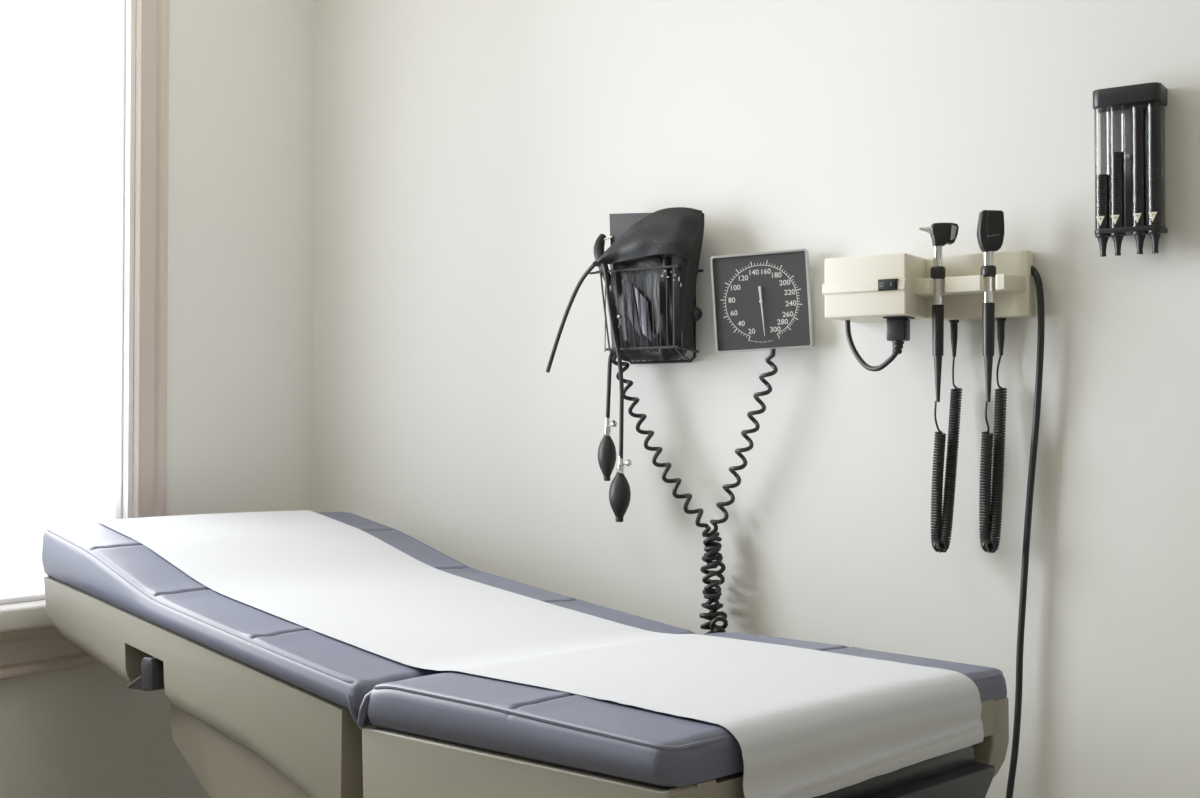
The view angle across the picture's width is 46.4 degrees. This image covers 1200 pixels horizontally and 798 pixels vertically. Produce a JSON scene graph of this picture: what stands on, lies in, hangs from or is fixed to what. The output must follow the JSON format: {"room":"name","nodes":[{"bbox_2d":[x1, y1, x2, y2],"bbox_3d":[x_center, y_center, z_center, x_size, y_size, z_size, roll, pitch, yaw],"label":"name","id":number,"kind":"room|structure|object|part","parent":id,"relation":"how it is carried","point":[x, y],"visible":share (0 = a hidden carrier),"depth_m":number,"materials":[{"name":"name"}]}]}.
{"room":"examination room","nodes":[
{"label":"examination room","id":0,"kind":"room"},
{"bbox_2d":[0,0,313,797],"bbox_3d":[-1.927,-0.157,1.486,0.140,2.820,4.350,-1,-1,33],"label":"wall","id":1,"kind":"structure","parent":0,"point":[241,158],"depth_m":3.03,"materials":[{"name":"paint"}]},
{"bbox_2d":[0,0,168,679],"bbox_3d":[-1.211,-0.332,2.531,0.185,1.696,0.996,-1,-1,33],"label":"window","id":2,"kind":"structure","parent":1,"relation":"in","point":[127,82],"depth_m":2.86,"materials":[{"name":"beige paint"}]},
{"bbox_3d":[-1.190,0.403,2.504,0.135,0.044,0.996,-1,-1,33],"label":"sill","id":3,"kind":"part","parent":2,"relation":"part of","materials":[{"name":"white paint"}]},
{"bbox_3d":[-1.192,-0.358,2.525,0.004,1.438,0.760,-1,-1,33],"label":"pane","id":4,"kind":"part","parent":2,"relation":"part of","materials":[{"name":"clear glass"}]},
{"bbox_3d":[-1.192,-0.357,2.525,0.030,1.476,0.776,-1,-1,33],"label":"sash","id":5,"kind":"part","parent":2,"relation":"part of","materials":[{"name":"white paint"}]},
{"bbox_3d":[-0.918,-0.393,2.868,0.024,1.562,0.073,-1,-1,33],"label":"casing","id":6,"kind":"part","parent":2,"relation":"part of","materials":[{"name":"beige paint"}]},
{"bbox_2d":[312,0,1199,797],"bbox_3d":[1.436,-0.148,1.955,5.235,2.820,0.140,-1,-1,33],"label":"wall","id":7,"kind":"structure","parent":0,"point":[472,158],"depth_m":2.59,"materials":[{"name":"paint"}]},
{"bbox_2d":[589,265,703,363],"bbox_3d":[0.088,-0.159,2.696,0.205,0.179,0.097,-1,-1,33],"label":"wire basket","id":8,"kind":"object","parent":7,"relation":"attached to","point":[693,343],"visible":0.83,"depth_m":2.66,"materials":[{"name":"black metal"}]},
{"bbox_2d":[598,352,616,480],"bbox_3d":[0.014,0.033,2.716,0.037,0.252,0.041,0,-1,-14],"label":"bulb","id":9,"kind":"object","parent":8,"relation":"hanging from","point":[606,449],"visible":0.97,"depth_m":2.71,"materials":[{"name":"black rubber"}]},
{"bbox_3d":[0.014,0.114,2.716,0.037,0.091,0.037,-1,-1,33],"label":"bulb","id":10,"kind":"part","parent":9,"relation":"part of","materials":[{"name":"black rubber"}]},
{"bbox_3d":[0.021,0.049,2.707,0.024,0.016,0.014,-1,-1,33],"label":"valve knob","id":11,"kind":"part","parent":9,"relation":"part of","materials":[{"name":"silver metal"}]},
{"bbox_2d":[546,207,703,372],"bbox_3d":[0.044,-0.207,2.710,0.339,0.308,0.116,-1,-1,33],"label":"blood pressure cuff","id":12,"kind":"object","parent":8,"relation":"on","point":[674,235],"visible":0.96,"depth_m":2.64,"materials":[{"name":"black fabric"}]},
{"bbox_2d":[601,263,631,521],"bbox_3d":[0.033,-0.011,2.689,0.049,0.496,0.070,-1,-1,33],"label":"bulb","id":13,"kind":"object","parent":12,"relation":"hanging from","point":[619,490],"visible":1,"depth_m":2.68,"materials":[{"name":"black rubber"}]},
{"bbox_3d":[0.038,0.189,2.699,0.043,0.096,0.043,-1,-1,33],"label":"bulb","id":14,"kind":"part","parent":13,"relation":"part of","materials":[{"name":"black rubber"}]},
{"bbox_3d":[0.048,0.122,2.688,0.027,0.014,0.014,-1,-1,33],"label":"valve knob","id":15,"kind":"part","parent":13,"relation":"part of","materials":[{"name":"silver metal"}]},
{"bbox_2d":[593,213,701,347],"bbox_3d":[0.097,-0.229,2.711,0.231,0.273,0.055,0,-1,25],"label":"blood pressure cuff","id":16,"kind":"object","parent":8,"relation":"in","point":[619,222],"visible":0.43,"depth_m":2.73,"materials":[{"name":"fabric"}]},
{"bbox_3d":[0.118,-0.155,2.730,0.158,0.172,0.006,-1,-1,33],"label":"frame","id":17,"kind":"part","parent":8,"relation":"part of","materials":[{"name":"black metal"}]},
{"bbox_2d":[612,354,777,634],"bbox_3d":[0.177,0.184,2.644,0.354,0.563,0.065,-1,-1,33],"label":"coiled hose","id":18,"kind":"object","parent":8,"relation":"hanging from","point":[712,548],"visible":0.93,"depth_m":2.61,"materials":[{"name":"black rubber"}]},
{"bbox_2d":[710,249,813,356],"bbox_3d":[0.302,-0.174,2.585,0.187,0.195,0.071,0,-1,17],"label":"pressure gauge","id":19,"kind":"object","parent":7,"relation":"attached to","point":[762,301],"visible":1,"depth_m":2.56,"materials":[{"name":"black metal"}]},
{"bbox_2d":[822,250,1033,322],"bbox_3d":[0.553,-0.189,2.374,0.327,0.115,0.133,-1,-1,33],"label":"transformer","id":20,"kind":"object","parent":7,"relation":"attached to","point":[882,287],"depth_m":2.36,"materials":[{"name":"beige plastic"}]},
{"bbox_2d":[845,318,909,371],"bbox_3d":[0.473,-0.094,2.414,0.126,0.094,0.032,-1,-1,39],"label":"lead","id":21,"kind":"object","parent":20,"relation":"attached to","point":[897,329],"visible":1,"depth_m":2.38,"materials":[{"name":"black plastic"}]},
{"bbox_2d":[878,278,898,290],"bbox_3d":[0.484,-0.192,2.349,0.034,0.019,0.009,-1,-1,33],"label":"switch","id":22,"kind":"object","parent":20,"relation":"attached to","point":[884,284],"depth_m":2.34,"materials":[{"name":"black plastic"}]},
{"bbox_2d":[919,222,961,552],"bbox_3d":[0.583,-0.018,2.371,0.061,0.556,0.078,-1,-1,33],"label":"otoscope","id":23,"kind":"object","parent":20,"relation":"in","point":[942,233],"visible":1,"depth_m":2.37,"materials":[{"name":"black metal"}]},
{"bbox_2d":[976,210,1006,552],"bbox_3d":[0.652,-0.028,2.328,0.047,0.566,0.069,0,-1,18],"label":"ophthalmoscope","id":24,"kind":"object","parent":20,"relation":"in","point":[990,233],"visible":1,"depth_m":2.32,"materials":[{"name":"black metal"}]},
{"bbox_3d":[0.650,-0.279,2.304,0.028,0.058,0.003,0,-1,0],"label":"plate","id":25,"kind":"part","parent":24,"relation":"part of","materials":[{"name":"black plastic"}]},
{"bbox_2d":[1006,266,1044,797],"bbox_3d":[0.694,0.324,2.322,0.090,1.091,0.039,-1,-1,33],"label":"cable","id":26,"kind":"object","parent":20,"relation":"hanging from","point":[1038,281],"visible":1,"depth_m":2.31,"materials":[{"name":"black plastic"}]},
{"bbox_2d":[1093,82,1167,256],"bbox_3d":[0.844,-0.362,2.233,0.105,0.266,0.055,-1,-1,33],"label":"dispenser","id":27,"kind":"object","parent":7,"relation":"attached to","point":[1114,105],"visible":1,"depth_m":2.23,"materials":[{"name":"black plastic"}]},
{"bbox_2d":[1096,174,1109,228],"bbox_3d":[0.807,-0.316,2.248,0.021,0.088,0.021,-1,-1,33],"label":"ear specula","id":28,"kind":"object","parent":27,"relation":"on","point":[1102,180],"visible":0.99,"depth_m":2.24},
{"bbox_2d":[1110,152,1124,227],"bbox_3d":[0.826,-0.333,2.236,0.021,0.121,0.021,-1,-1,33],"label":"ear specula","id":29,"kind":"object","parent":27,"relation":"on","point":[1117,158],"visible":0.99,"depth_m":2.23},
{"bbox_3d":[0.846,-0.268,2.233,0.103,0.008,0.051,-1,-1,33],"label":"plate","id":30,"kind":"part","parent":27,"relation":"part of","materials":[{"name":"black plastic"}]},
{"bbox_2d":[1132,107,1146,225],"bbox_3d":[0.854,-0.367,2.218,0.021,0.188,0.021,-1,-1,33],"label":"ear specula","id":31,"kind":"object","parent":27,"relation":"on","point":[1139,131],"visible":1,"depth_m":2.21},
{"bbox_2d":[1147,105,1161,224],"bbox_3d":[0.874,-0.367,2.205,0.021,0.188,0.021,-1,-1,33],"label":"ear specula","id":32,"kind":"object","parent":27,"relation":"on","point":[1154,111],"visible":1,"depth_m":2.20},
{"bbox_3d":[0.199,1.176,0.056,4.955,0.100,4.350,-1,-1,33],"label":"floor","id":33,"kind":"structure","parent":0,"visible":0},
{"bbox_2d":[42,512,1008,797],"bbox_3d":[-0.232,0.695,2.207,0.672,0.944,1.618,1,-1,-43],"label":"exam table","id":34,"kind":"object","parent":33,"relation":"on","point":[264,704],"visible":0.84,"depth_m":1.89,"materials":[{"name":"blue leather"}]},
{"bbox_3d":[-0.741,0.463,2.301,0.047,0.027,0.060,1,-1,-43],"label":"lever blade","id":35,"kind":"part","parent":34,"relation":"part of","materials":[{"name":"grey plastic"}]},
{"bbox_3d":[-0.710,0.444,2.275,0.058,0.054,0.042,1,-1,-43],"label":"release lever","id":36,"kind":"part","parent":34,"relation":"part of","materials":[{"name":"grey plastic"}]},
{"bbox_3d":[-0.086,0.609,2.053,0.590,0.350,0.110,1,-1,-43],"label":"frame","id":37,"kind":"part","parent":34,"relation":"part of","materials":[{"name":"beige metal"}]},
{"bbox_2d":[42,512,694,712],"bbox_3d":[-0.429,0.327,2.422,0.666,0.198,1.044,1,-1,-43],"label":"backrest cushion","id":38,"kind":"object","parent":34,"relation":"on","point":[112,596],"depth_m":2.26,"materials":[{"name":"blue leather"}]},
{"bbox_2d":[97,510,983,797],"bbox_3d":[-0.232,0.338,2.214,0.465,0.238,1.614,1,-1,-43],"label":"paper","id":39,"kind":"object","parent":34,"relation":"on","point":[805,723],"visible":1,"depth_m":1.94,"materials":[{"name":"white paper"}]},
{"bbox_2d":[367,632,1006,786],"bbox_3d":[0.121,0.388,1.839,0.666,0.072,0.545,1,-1,-43],"label":"seat cushion","id":40,"kind":"object","parent":34,"relation":"on","point":[530,734],"depth_m":1.60,"materials":[{"name":"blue leather"}]},
{"bbox_3d":[0.155,0.459,1.784,0.497,0.036,0.426,1,-1,-43],"label":"drawer","id":41,"kind":"part","parent":34,"relation":"part of","materials":[{"name":"grey plastic"}]},
{"bbox_3d":[0.177,0.511,1.777,0.510,0.080,0.426,1,-1,-43],"label":"drawer","id":42,"kind":"part","parent":34,"relation":"part of","materials":[{"name":"grey plastic"}]}
]}

